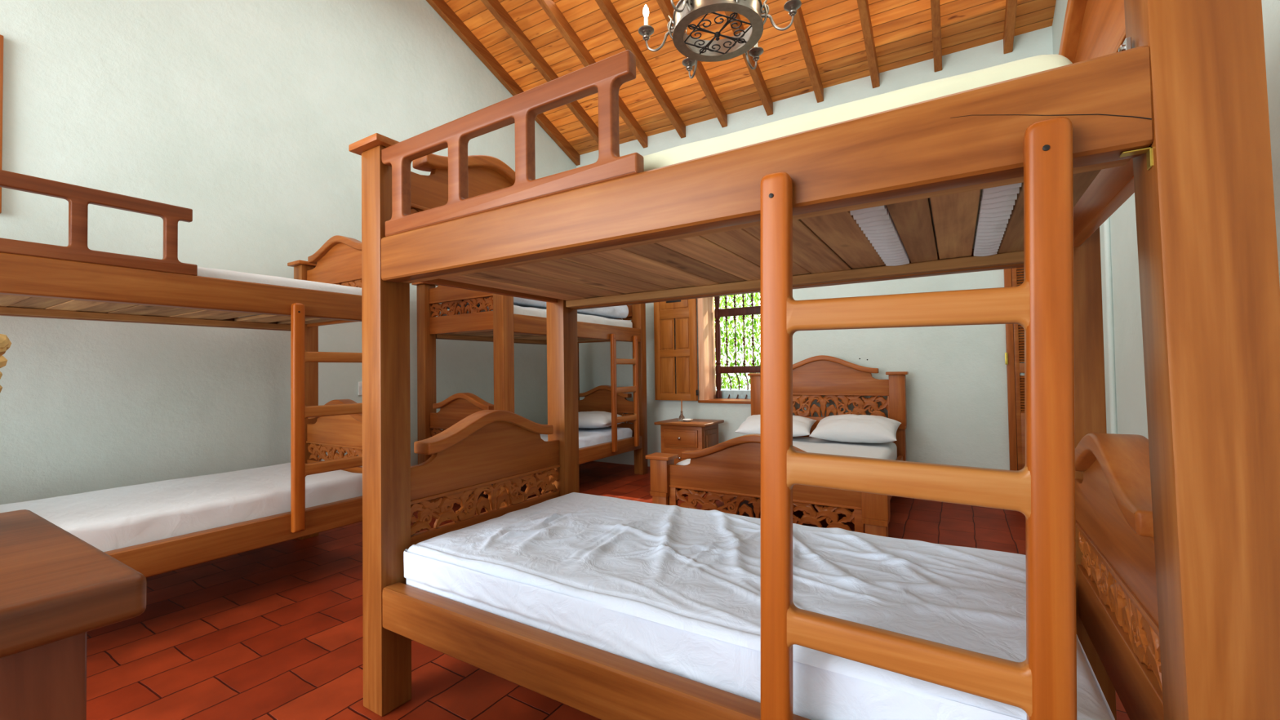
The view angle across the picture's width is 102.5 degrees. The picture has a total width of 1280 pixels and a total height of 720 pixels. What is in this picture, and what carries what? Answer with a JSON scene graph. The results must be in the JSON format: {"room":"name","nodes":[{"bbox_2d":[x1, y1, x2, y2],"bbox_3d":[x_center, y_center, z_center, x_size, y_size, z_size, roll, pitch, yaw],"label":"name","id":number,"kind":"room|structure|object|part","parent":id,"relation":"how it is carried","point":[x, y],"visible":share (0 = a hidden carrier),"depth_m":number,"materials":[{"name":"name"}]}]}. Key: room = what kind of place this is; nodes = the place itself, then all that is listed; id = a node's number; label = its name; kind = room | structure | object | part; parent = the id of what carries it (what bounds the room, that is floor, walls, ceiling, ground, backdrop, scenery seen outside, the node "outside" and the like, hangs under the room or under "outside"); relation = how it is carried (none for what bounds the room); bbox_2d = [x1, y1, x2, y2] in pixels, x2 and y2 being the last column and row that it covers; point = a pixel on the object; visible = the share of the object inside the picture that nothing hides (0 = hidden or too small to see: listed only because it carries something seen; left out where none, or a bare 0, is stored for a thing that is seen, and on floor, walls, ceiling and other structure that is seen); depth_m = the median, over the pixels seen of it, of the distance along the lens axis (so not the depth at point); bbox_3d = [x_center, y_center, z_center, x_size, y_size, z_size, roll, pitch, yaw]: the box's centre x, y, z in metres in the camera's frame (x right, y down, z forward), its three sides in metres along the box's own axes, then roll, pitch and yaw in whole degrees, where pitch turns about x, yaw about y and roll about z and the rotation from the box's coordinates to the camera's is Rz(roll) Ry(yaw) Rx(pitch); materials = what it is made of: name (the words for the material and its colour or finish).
{"room":"dormitory","nodes":[
{"label":"dormitory","id":0,"kind":"room"},
{"bbox_2d":[0,0,576,504],"bbox_3d":[-2.799,-2.240,3.692,0.150,7.000,8.070,-2,-1,32],"label":"wall","id":1,"kind":"structure","parent":0,"point":[245,116],"depth_m":3.38,"materials":[{"name":"white paint"}]},
{"bbox_2d":[0,35,3,213],"bbox_3d":[-3.554,-1.222,2.255,0.040,0.925,0.953,-2,-1,32],"label":"window","id":2,"kind":"structure","parent":1,"relation":"in","point":[1,36],"depth_m":2.65,"materials":[{"name":"brown wood"}]},
{"bbox_2d":[358,382,362,395],"bbox_3d":[-2.279,0.236,4.268,0.013,0.110,0.120,-2,-1,32],"label":"wall outlet","id":3,"kind":"object","parent":1,"relation":"attached to","point":[360,384],"visible":0.38,"depth_m":4.22,"materials":[{"name":"white plastic"}]},
{"bbox_2d":[86,461,1129,719],"bbox_3d":[-0.640,1.258,2.202,5.520,0.120,8.470,-2,-1,32],"label":"floor","id":4,"kind":"structure","parent":0,"point":[273,632],"depth_m":2.21,"materials":[{"name":"tile"}]},
{"bbox_2d":[0,509,146,719],"bbox_3d":[-1.120,0.736,0.664,0.718,0.870,0.535,-2,-1,32],"label":"table","id":5,"kind":"object","parent":4,"relation":"on","point":[56,588],"visible":1,"depth_m":0.68,"materials":[{"name":"brown wood"}]},
{"bbox_2d":[0,333,11,392],"bbox_3d":[-1.264,0.128,0.900,0.205,0.354,0.206,-2,-1,32],"label":"straw basket","id":6,"kind":"object","parent":5,"relation":"on","point":[5,343],"visible":1,"depth_m":0.96,"materials":[{"name":"beige wicker"}]},
{"bbox_3d":[-0.886,0.758,0.516,0.030,0.812,0.450,-2,-1,32],"label":"panel","id":7,"kind":"part","parent":5,"relation":"part of","materials":[{"name":"brown wood"}]},
{"bbox_2d":[0,169,362,577],"bbox_3d":[-2.502,0.199,2.555,1.136,2.067,2.191,-2,-1,32],"label":"bunk bed","id":8,"kind":"object","parent":4,"relation":"on","point":[75,282],"visible":0.7,"depth_m":2.50,"materials":[{"name":"brown wood"}]},
{"bbox_3d":[-2.312,-0.542,1.931,0.036,0.304,1.024,-2,-1,32],"label":"guard rail","id":9,"kind":"part","parent":8,"relation":"part of","materials":[{"name":"brown wood"}]},
{"bbox_3d":[-2.942,-0.289,2.831,0.065,0.149,1.914,-2,-1,32],"label":"rail","id":10,"kind":"part","parent":8,"relation":"part of","materials":[{"name":"brown wood"}]},
{"bbox_3d":[-2.090,-0.313,2.307,0.065,0.149,1.914,-2,-1,32],"label":"rail","id":11,"kind":"part","parent":8,"relation":"part of","materials":[{"name":"brown wood"}]},
{"bbox_2d":[0,462,362,551],"bbox_3d":[-2.497,0.780,2.540,0.925,0.202,1.873,-2,-1,32],"label":"mattress","id":12,"kind":"object","parent":8,"relation":"on","point":[122,517],"visible":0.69,"depth_m":2.50,"materials":[{"name":"white fabric"}]},
{"bbox_3d":[-2.072,0.860,2.282,0.065,0.137,1.914,-2,-1,32],"label":"rail","id":13,"kind":"part","parent":8,"relation":"part of","materials":[{"name":"brown wood"}]},
{"bbox_2d":[197,266,361,317],"bbox_3d":[-2.514,-0.363,2.569,0.914,0.152,1.865,-2,-1,32],"label":"mattress","id":14,"kind":"object","parent":8,"relation":"on","point":[203,272],"visible":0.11,"depth_m":2.69,"materials":[{"name":"white fabric"}]},
{"bbox_3d":[-2.384,0.292,3.668,0.113,1.925,0.113,-2,-1,32],"label":"post","id":15,"kind":"part","parent":8,"relation":"part of","materials":[{"name":"brown wood"}]},
{"bbox_3d":[-1.990,-0.320,3.426,0.841,0.148,0.030,-2,-1,32],"label":"rail","id":16,"kind":"part","parent":8,"relation":"part of","materials":[{"name":"brown wood"}]},
{"bbox_3d":[-1.994,-0.655,3.433,0.841,0.283,0.030,-2,-1,32],"label":"headboard","id":17,"kind":"part","parent":8,"relation":"part of","materials":[{"name":"brown wood"}]},
{"bbox_3d":[-1.976,0.566,3.407,0.841,0.014,0.042,-2,-1,32],"label":"moulding","id":18,"kind":"part","parent":8,"relation":"part of","materials":[{"name":"brown wood"}]},
{"bbox_3d":[-1.978,0.430,3.410,0.841,0.283,0.030,-2,-1,32],"label":"headboard","id":19,"kind":"part","parent":8,"relation":"part of","materials":[{"name":"brown wood"}]},
{"bbox_3d":[-1.974,0.767,3.402,0.841,0.152,0.030,-2,-1,32],"label":"rail","id":20,"kind":"part","parent":8,"relation":"part of","materials":[{"name":"brown wood"}]},
{"bbox_3d":[-1.992,-0.518,3.430,0.841,0.014,0.042,-2,-1,32],"label":"moulding","id":21,"kind":"part","parent":8,"relation":"part of","materials":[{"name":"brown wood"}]},
{"bbox_2d":[411,281,648,508],"bbox_3d":[-0.932,0.232,5.124,1.136,2.067,2.191,-2,-1,32],"label":"bunk bed","id":22,"kind":"object","parent":4,"relation":"on","point":[501,326],"visible":0.52,"depth_m":4.47,"materials":[{"name":"brown wood"}]},
{"bbox_3d":[-1.873,0.303,4.514,0.113,1.925,0.113,-2,-1,32],"label":"post","id":23,"kind":"part","parent":22,"relation":"part of","materials":[{"name":"brown wood"}]},
{"bbox_3d":[-1.460,0.577,4.264,0.841,0.014,0.042,-2,-1,32],"label":"moulding","id":24,"kind":"part","parent":22,"relation":"part of","materials":[{"name":"brown wood"}]},
{"bbox_3d":[-1.462,0.441,4.267,0.841,0.283,0.030,-2,-1,32],"label":"headboard","id":25,"kind":"part","parent":22,"relation":"part of","materials":[{"name":"brown wood"}]},
{"bbox_3d":[-1.478,-0.644,4.290,0.841,0.283,0.030,-2,-1,32],"label":"headboard","id":26,"kind":"part","parent":22,"relation":"part of","materials":[{"name":"brown wood"}]},
{"bbox_3d":[-1.476,-0.507,4.287,0.841,0.014,0.042,-2,-1,32],"label":"moulding","id":27,"kind":"part","parent":22,"relation":"part of","materials":[{"name":"brown wood"}]},
{"bbox_3d":[-1.473,-0.308,4.283,0.841,0.148,0.030,-2,-1,32],"label":"rail","id":28,"kind":"part","parent":22,"relation":"part of","materials":[{"name":"brown wood"}]},
{"bbox_3d":[-1.372,-0.256,5.401,0.065,0.149,1.914,-2,-1,32],"label":"rail","id":29,"kind":"part","parent":22,"relation":"part of","materials":[{"name":"brown wood"}]},
{"bbox_3d":[-1.061,0.280,4.015,0.113,1.925,0.113,-2,-1,32],"label":"post","id":30,"kind":"part","parent":22,"relation":"part of","materials":[{"name":"brown wood"}]},
{"bbox_2d":[437,305,632,328],"bbox_3d":[-0.945,-0.349,5.139,0.924,0.189,1.865,-2,-1,32],"label":"mattress","id":31,"kind":"object","parent":22,"relation":"on","point":[530,311],"visible":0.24,"depth_m":4.92,"materials":[{"name":"white fabric"}]},
{"bbox_2d":[447,297,628,319],"bbox_3d":[-0.952,-0.552,5.125,0.927,0.190,1.780,-2,-1,32],"label":"duvet","id":32,"kind":"object","parent":31,"relation":"on","point":[622,311],"visible":0.12,"depth_m":5.14,"materials":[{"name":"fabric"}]},
{"bbox_3d":[-0.520,-0.280,4.877,0.065,0.149,1.914,-2,-1,32],"label":"rail","id":33,"kind":"part","parent":22,"relation":"part of","materials":[{"name":"brown wood"}]},
{"bbox_3d":[-0.814,0.325,6.237,0.113,1.925,0.113,-2,-1,32],"label":"post","id":34,"kind":"part","parent":22,"relation":"part of","materials":[{"name":"brown wood"}]},
{"bbox_2d":[540,426,632,448],"bbox_3d":[-0.938,0.821,5.090,0.939,0.184,1.821,-2,-1,32],"label":"mattress","id":35,"kind":"object","parent":22,"relation":"on","point":[587,437],"visible":0.12,"depth_m":5.17,"materials":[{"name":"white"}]},
{"bbox_2d":[577,411,622,428],"bbox_3d":[-0.540,0.641,5.526,0.680,0.170,0.560,-1,-1,25],"label":"pillow","id":36,"kind":"object","parent":35,"relation":"on","point":[587,420],"visible":0.66,"depth_m":5.28,"materials":[{"name":"white fabric"}]},
{"bbox_3d":[-0.502,0.892,4.851,0.065,0.137,1.914,-2,-1,32],"label":"rail","id":37,"kind":"part","parent":22,"relation":"part of","materials":[{"name":"brown wood"}]},
{"bbox_3d":[-0.420,-0.287,5.995,0.841,0.148,0.030,-2,-1,32],"label":"rail","id":38,"kind":"part","parent":22,"relation":"part of","materials":[{"name":"brown wood"}]},
{"bbox_3d":[-0.409,0.462,5.979,0.841,0.283,0.030,-2,-1,32],"label":"headboard","id":39,"kind":"part","parent":22,"relation":"part of","materials":[{"name":"brown wood"}]},
{"bbox_3d":[-0.407,0.599,5.976,0.841,0.014,0.042,-2,-1,32],"label":"moulding","id":40,"kind":"part","parent":22,"relation":"part of","materials":[{"name":"brown wood"}]},
{"bbox_3d":[-0.404,0.800,5.972,0.841,0.152,0.030,-2,-1,32],"label":"rail","id":41,"kind":"part","parent":22,"relation":"part of","materials":[{"name":"brown wood"}]},
{"bbox_3d":[-0.424,-0.622,6.003,0.841,0.283,0.030,-2,-1,32],"label":"headboard","id":42,"kind":"part","parent":22,"relation":"part of","materials":[{"name":"brown wood"}]},
{"bbox_3d":[-0.002,0.302,5.738,0.113,1.925,0.113,-2,-1,32],"label":"post","id":43,"kind":"part","parent":22,"relation":"part of","materials":[{"name":"brown wood"}]},
{"bbox_2d":[653,417,724,464],"bbox_3d":[0.530,0.949,5.446,0.580,0.603,0.505,-2,-1,32],"label":"nightstand","id":44,"kind":"object","parent":4,"relation":"on","point":[677,437],"visible":0.48,"depth_m":5.29,"materials":[{"name":"brown wood"}]},
{"bbox_3d":[0.419,1.006,5.278,0.385,0.185,0.026,-2,-1,32],"label":"drawer","id":45,"kind":"part","parent":44,"relation":"part of","materials":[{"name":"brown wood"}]},
{"bbox_3d":[0.416,0.804,5.282,0.385,0.180,0.026,-2,-1,32],"label":"drawer","id":46,"kind":"part","parent":44,"relation":"part of","materials":[{"name":"brown wood"}]},
{"bbox_2d":[679,400,684,421],"bbox_3d":[0.446,0.537,5.500,0.064,0.225,0.063,-2,-1,32],"label":"bottle","id":47,"kind":"object","parent":44,"relation":"on","point":[682,416],"visible":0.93,"depth_m":5.49,"materials":[{"name":"clear glass"}]},
{"bbox_2d":[682,418,693,422],"bbox_3d":[0.504,0.635,5.410,0.112,0.024,0.112,-2,-1,32],"label":"dish","id":48,"kind":"object","parent":44,"relation":"on","point":[684,420],"visible":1,"depth_m":5.38,"materials":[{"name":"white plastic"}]},
{"bbox_3d":[0.743,0.918,5.342,0.018,0.395,0.340,-2,-1,32],"label":"panel","id":49,"kind":"part","parent":44,"relation":"part of","materials":[{"name":"brown wood"}]},
{"bbox_2d":[645,355,908,537],"bbox_3d":[1.258,0.578,4.102,1.560,1.266,2.136,-2,-1,32],"label":"double bed","id":50,"kind":"object","parent":4,"relation":"on","point":[730,469],"visible":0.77,"depth_m":3.48,"materials":[{"name":"brown wood"}]},
{"bbox_3d":[0.159,0.954,3.611,0.135,0.524,0.132,-2,-1,32],"label":"post","id":51,"kind":"part","parent":50,"relation":"part of","materials":[{"name":"brown wood"}]},
{"bbox_3d":[1.224,0.699,5.283,0.130,1.075,0.127,-2,-1,32],"label":"post","id":52,"kind":"part","parent":50,"relation":"part of","materials":[{"name":"brown wood"}]},
{"bbox_3d":[0.738,0.682,3.253,1.248,0.363,0.036,-2,-1,32],"label":"headboard","id":53,"kind":"part","parent":50,"relation":"part of","materials":[{"name":"brown wood"}]},
{"bbox_3d":[0.741,0.858,3.249,1.248,0.014,0.048,-2,-1,32],"label":"moulding","id":54,"kind":"part","parent":50,"relation":"part of","materials":[{"name":"brown wood"}]},
{"bbox_3d":[0.743,0.981,3.246,1.248,0.237,0.036,-2,-1,32],"label":"rail","id":55,"kind":"part","parent":50,"relation":"part of","materials":[{"name":"brown wood"}]},
{"bbox_2d":[675,436,897,465],"bbox_3d":[1.244,0.808,4.072,1.272,0.192,1.827,-2,-1,32],"label":"mattress","id":56,"kind":"object","parent":50,"relation":"on","point":[886,451],"visible":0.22,"depth_m":4.18,"materials":[{"name":"white fabric"}]},
{"bbox_2d":[734,414,816,436],"bbox_3d":[1.286,0.613,4.859,0.680,0.190,0.431,-1,-1,27],"label":"pillow","id":57,"kind":"object","parent":56,"relation":"on","point":[802,426],"visible":0.59,"depth_m":4.76,"materials":[{"name":"white fabric"}]},
{"bbox_2d":[809,413,901,443],"bbox_3d":[1.883,0.595,4.492,0.690,0.224,0.449,-2,-1,32],"label":"pillow","id":58,"kind":"object","parent":56,"relation":"on","point":[849,428],"visible":1,"depth_m":4.36,"materials":[{"name":"white fabric"}]},
{"bbox_3d":[1.760,0.160,4.949,1.165,0.353,0.034,-2,-1,32],"label":"headboard","id":59,"kind":"part","parent":50,"relation":"part of","materials":[{"name":"brown wood"}]},
{"bbox_3d":[1.762,0.332,4.945,1.165,0.014,0.046,-2,-1,32],"label":"moulding","id":60,"kind":"part","parent":50,"relation":"part of","materials":[{"name":"brown wood"}]},
{"bbox_3d":[1.766,0.579,4.940,1.165,0.485,0.034,-2,-1,32],"label":"rail","id":61,"kind":"part","parent":50,"relation":"part of","materials":[{"name":"brown wood"}]},
{"bbox_3d":[1.330,0.921,2.891,0.135,0.524,0.132,-2,-1,32],"label":"post","id":62,"kind":"part","parent":50,"relation":"part of","materials":[{"name":"brown wood"}]},
{"bbox_3d":[1.821,0.915,3.751,0.035,0.160,1.880,-2,-1,32],"label":"rail","id":63,"kind":"part","parent":50,"relation":"part of","materials":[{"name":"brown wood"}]},
{"bbox_3d":[2.321,0.669,4.609,0.130,1.075,0.127,-2,-1,32],"label":"post","id":64,"kind":"part","parent":50,"relation":"part of","materials":[{"name":"brown wood"}]},
{"bbox_2d":[348,0,1279,719],"bbox_3d":[0.214,0.140,1.680,2.191,2.068,1.136,-2,-1,32],"label":"bunk bed","id":65,"kind":"object","parent":4,"relation":"on","point":[1161,553],"visible":0.99,"depth_m":0.97,"materials":[{"name":"brown wood"}]},
{"bbox_3d":[-0.892,0.230,1.808,0.113,1.925,0.113,-2,-1,32],"label":"post","id":66,"kind":"part","parent":65,"relation":"part of","materials":[{"name":"brown wood"}]},
{"bbox_3d":[-0.649,-0.564,2.228,0.042,0.014,0.841,-2,-1,32],"label":"moulding","id":67,"kind":"part","parent":65,"relation":"part of","materials":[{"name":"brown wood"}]},
{"bbox_3d":[-0.651,-0.701,2.231,0.030,0.283,0.841,-2,-1,32],"label":"headboard","id":68,"kind":"part","parent":65,"relation":"part of","materials":[{"name":"brown wood"}]},
{"bbox_3d":[-0.635,0.384,2.208,0.030,0.283,0.841,-2,-1,32],"label":"headboard","id":69,"kind":"part","parent":65,"relation":"part of","materials":[{"name":"brown wood"}]},
{"bbox_3d":[-0.633,0.520,2.205,0.042,0.014,0.841,-2,-1,32],"label":"moulding","id":70,"kind":"part","parent":65,"relation":"part of","materials":[{"name":"brown wood"}]},
{"bbox_3d":[-0.630,0.721,2.200,0.030,0.152,0.841,-2,-1,32],"label":"rail","id":71,"kind":"part","parent":65,"relation":"part of","materials":[{"name":"brown wood"}]},
{"bbox_3d":[-0.646,-0.365,2.224,0.030,0.148,0.841,-2,-1,32],"label":"rail","id":72,"kind":"part","parent":65,"relation":"part of","materials":[{"name":"brown wood"}]},
{"bbox_3d":[-0.436,-0.579,1.495,1.024,0.304,0.036,-2,-1,32],"label":"guard rail","id":73,"kind":"part","parent":65,"relation":"part of","materials":[{"name":"brown wood"}]},
{"bbox_3d":[-0.393,0.240,2.620,0.113,1.925,0.113,-2,-1,32],"label":"post","id":74,"kind":"part","parent":65,"relation":"part of","materials":[{"name":"brown wood"}]},
{"bbox_3d":[-0.034,0.807,1.245,1.914,0.137,0.065,-2,-1,32],"label":"rail","id":75,"kind":"part","parent":65,"relation":"part of","materials":[{"name":"brown wood"}]},
{"bbox_2d":[403,492,1115,719],"bbox_3d":[0.209,0.704,1.666,1.857,0.236,0.935,-2,-1,32],"label":"mattress","id":76,"kind":"object","parent":65,"relation":"on","point":[675,589],"visible":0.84,"depth_m":1.38,"materials":[{"name":"white fabric"}]},
{"bbox_3d":[-0.052,-0.365,1.271,1.914,0.149,0.065,-2,-1,32],"label":"rail","id":77,"kind":"part","parent":65,"relation":"part of","materials":[{"name":"brown wood"}]},
{"bbox_3d":[0.473,-0.354,2.123,1.914,0.149,0.065,-2,-1,32],"label":"rail","id":78,"kind":"part","parent":65,"relation":"part of","materials":[{"name":"brown wood"}]},
{"bbox_2d":[642,53,1072,266],"bbox_3d":[0.187,-0.415,1.704,1.820,0.203,0.920,-2,-1,32],"label":"mattress","id":79,"kind":"object","parent":65,"relation":"on","point":[996,204],"visible":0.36,"depth_m":1.11,"materials":[{"name":"beige fabric"}]},
{"bbox_3d":[1.330,0.192,1.561,0.113,1.925,0.113,-2,-1,32],"label":"post","id":80,"kind":"part","parent":65,"relation":"part of","materials":[{"name":"brown wood"}]},
{"bbox_3d":[1.061,-0.749,1.178,0.030,0.283,0.841,-2,-1,32],"label":"headboard","id":81,"kind":"part","parent":65,"relation":"part of","materials":[{"name":"brown wood"}]},
{"bbox_3d":[1.066,-0.413,1.171,0.030,0.148,0.841,-2,-1,32],"label":"rail","id":82,"kind":"part","parent":65,"relation":"part of","materials":[{"name":"brown wood"}]},
{"bbox_3d":[1.077,0.336,1.155,0.030,0.283,0.841,-2,-1,32],"label":"headboard","id":83,"kind":"part","parent":65,"relation":"part of","materials":[{"name":"brown wood"}]},
{"bbox_3d":[1.079,0.472,1.152,0.042,0.014,0.841,-2,-1,32],"label":"moulding","id":84,"kind":"part","parent":65,"relation":"part of","materials":[{"name":"brown wood"}]},
{"bbox_3d":[1.063,-0.612,1.175,0.042,0.014,0.841,-2,-1,32],"label":"moulding","id":85,"kind":"part","parent":65,"relation":"part of","materials":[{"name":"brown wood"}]},
{"bbox_3d":[1.082,0.673,1.148,0.030,0.152,0.841,-2,-1,32],"label":"rail","id":86,"kind":"part","parent":65,"relation":"part of","materials":[{"name":"brown wood"}]},
{"bbox_3d":[0.835,0.182,0.746,0.113,1.925,0.113,-3,-2,32],"label":"post","id":87,"kind":"part","parent":65,"relation":"part of","materials":[{"name":"brown wood"}]},
{"bbox_2d":[426,0,1056,165],"bbox_3d":[-0.712,-3.614,2.308,5.220,2.125,8.270,-2,-1,32],"label":"ceiling","id":88,"kind":"structure","parent":0,"point":[526,45],"depth_m":4.94,"materials":[{"name":"brown wood"}]},
{"bbox_2d":[638,0,801,78],"bbox_3d":[0.396,-2.718,2.719,0.808,2.103,0.828,-2,-1,32],"label":"chandelier","id":89,"kind":"object","parent":88,"relation":"hanging from","point":[686,11],"visible":1,"depth_m":2.69,"materials":[{"name":"metal"}]},
{"bbox_3d":[0.032,-1.887,2.779,0.034,0.072,0.033,-2,-1,32],"label":"bulb","id":90,"kind":"part","parent":89,"relation":"part of","materials":[{"name":"white glass"}]},
{"bbox_3d":[0.110,-1.752,2.757,0.165,0.184,0.029,-1,-1,7],"label":"arm","id":91,"kind":"part","parent":89,"relation":"part of","materials":[{"name":"metal"}]},
{"bbox_3d":[0.200,-1.760,2.481,0.029,0.184,0.165,-2,-2,40],"label":"arm","id":92,"kind":"part","parent":89,"relation":"part of","materials":[{"name":"metal"}]},
{"bbox_3d":[0.321,-1.750,2.991,0.029,0.184,0.165,-1,-1,-13],"label":"arm","id":93,"kind":"part","parent":89,"relation":"part of","materials":[{"name":"metal"}]},
{"bbox_3d":[0.615,-1.756,2.920,0.029,0.184,0.165,-2,-2,40],"label":"arm","id":94,"kind":"part","parent":89,"relation":"part of","materials":[{"name":"metal"}]},
{"bbox_3d":[0.698,-1.764,2.623,0.165,0.184,0.029,-1,-1,12],"label":"arm","id":95,"kind":"part","parent":89,"relation":"part of","materials":[{"name":"metal"}]},
{"bbox_2d":[576,26,1053,470],"bbox_3d":[1.389,-0.884,5.601,5.220,4.250,0.400,-2,-1,32],"label":"wall","id":96,"kind":"structure","parent":0,"point":[957,404],"depth_m":4.68,"materials":[{"name":"white paint"}]},
{"bbox_2d":[653,298,697,400],"bbox_3d":[0.410,-0.188,5.894,0.547,1.300,0.042,-2,-1,32],"label":"window shutter","id":97,"kind":"object","parent":96,"relation":"attached to","point":[684,311],"visible":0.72,"depth_m":5.88,"materials":[{"name":"brown wood"}]},
{"bbox_3d":[0.314,-0.296,5.952,0.188,0.370,0.022,-2,-1,32],"label":"panel","id":98,"kind":"part","parent":97,"relation":"part of","materials":[{"name":"brown wood"}]},
{"bbox_3d":[0.321,0.177,5.942,0.188,0.435,0.022,-2,-1,32],"label":"panel","id":99,"kind":"part","parent":97,"relation":"part of","materials":[{"name":"brown wood"}]},
{"bbox_3d":[0.396,-0.658,5.906,0.393,0.170,0.022,-2,-1,32],"label":"panel","id":100,"kind":"part","parent":97,"relation":"part of","materials":[{"name":"brown wood"}]},
{"bbox_3d":[0.399,-0.528,5.906,0.393,0.100,0.038,-2,-1,32],"label":"cross rail","id":101,"kind":"part","parent":97,"relation":"part of","materials":[{"name":"brown wood"}]},
{"bbox_3d":[0.406,-0.078,5.896,0.393,0.080,0.038,-2,-1,32],"label":"cross rail","id":102,"kind":"part","parent":97,"relation":"part of","materials":[{"name":"brown wood"}]},
{"bbox_3d":[0.413,0.424,5.885,0.393,0.075,0.038,-2,-1,32],"label":"cross rail","id":103,"kind":"part","parent":97,"relation":"part of","materials":[{"name":"brown wood"}]},
{"bbox_3d":[0.488,-0.300,5.845,0.188,0.370,0.022,-2,-1,32],"label":"panel","id":104,"kind":"part","parent":97,"relation":"part of","materials":[{"name":"brown wood"}]},
{"bbox_3d":[0.495,0.172,5.835,0.188,0.435,0.022,-2,-1,32],"label":"panel","id":105,"kind":"part","parent":97,"relation":"part of","materials":[{"name":"brown wood"}]},
{"bbox_2d":[697,293,760,404],"bbox_3d":[1.209,-0.207,5.725,1.030,1.357,0.497,-2,-1,32],"label":"window","id":106,"kind":"structure","parent":96,"relation":"in","point":[708,333],"depth_m":5.90,"materials":[{"name":"brown wood"}]},
{"bbox_3d":[1.188,-0.220,5.693,1.014,1.332,0.400,-2,-1,32],"label":"frame","id":107,"kind":"part","parent":106,"relation":"part of","materials":[{"name":"brown wood"}]},
{"bbox_3d":[1.201,0.456,5.682,1.030,0.029,0.430,-2,-1,32],"label":"sill","id":108,"kind":"part","parent":106,"relation":"part of","materials":[{"name":"brown wood"}]},
{"bbox_2d":[714,293,760,399],"bbox_3d":[1.302,-0.199,5.876,0.922,1.306,0.142,-2,-1,32],"label":"grille","id":109,"kind":"object","parent":106,"relation":"attached to","point":[752,310],"depth_m":5.98,"materials":[{"name":"brown wood"}]},
{"bbox_2d":[715,388,751,399],"bbox_3d":[1.456,0.471,6.106,2.000,0.240,0.540,-2,-1,32],"label":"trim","id":110,"kind":"structure","parent":96,"relation":"attached to","point":[742,393],"depth_m":6.01,"materials":[{"name":"white paint"}]},
{"bbox_2d":[1004,266,1025,471],"bbox_3d":[3.215,0.034,4.204,0.372,2.300,0.066,-2,-1,32],"label":"door","id":111,"kind":"structure","parent":96,"relation":"in","point":[1015,382],"depth_m":4.26,"materials":[{"name":"brown wood"}]},
{"bbox_3d":[3.226,0.034,4.210,0.360,2.300,0.045,-2,-1,32],"label":"frame","id":112,"kind":"part","parent":111,"relation":"part of","materials":[{"name":"brown wood"}]},
{"bbox_2d":[1052,0,1279,439],"bbox_3d":[1.519,-2.361,1.037,0.150,7.000,8.070,-2,-1,32],"label":"wall","id":113,"kind":"structure","parent":0,"point":[1131,393],"depth_m":2.50,"materials":[{"name":"white paint"}]},
{"bbox_2d":[1103,216,1117,434],"bbox_3d":[2.555,-0.437,2.800,0.028,3.200,0.028,-2,-1,32],"label":"trim","id":114,"kind":"structure","parent":113,"relation":"attached to","point":[1107,242],"depth_m":2.79,"materials":[{"name":"white paint"}]},
{"label":"outside","id":115,"kind":"structure","parent":0,"visible":0},
{"bbox_3d":[3.985,1.469,9.792,16.000,0.250,9.150,-2,-1,32],"label":"ground","id":116,"kind":"structure","parent":115,"visible":0},
{"bbox_2d":[714,292,760,388],"bbox_3d":[2.057,-0.245,8.850,5.522,3.225,2.130,-2,-1,32],"label":"foliage","id":117,"kind":"object","parent":116,"relation":"on","point":[757,296],"visible":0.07,"depth_m":8.79,"materials":[{"name":"green plant"}]}
]}

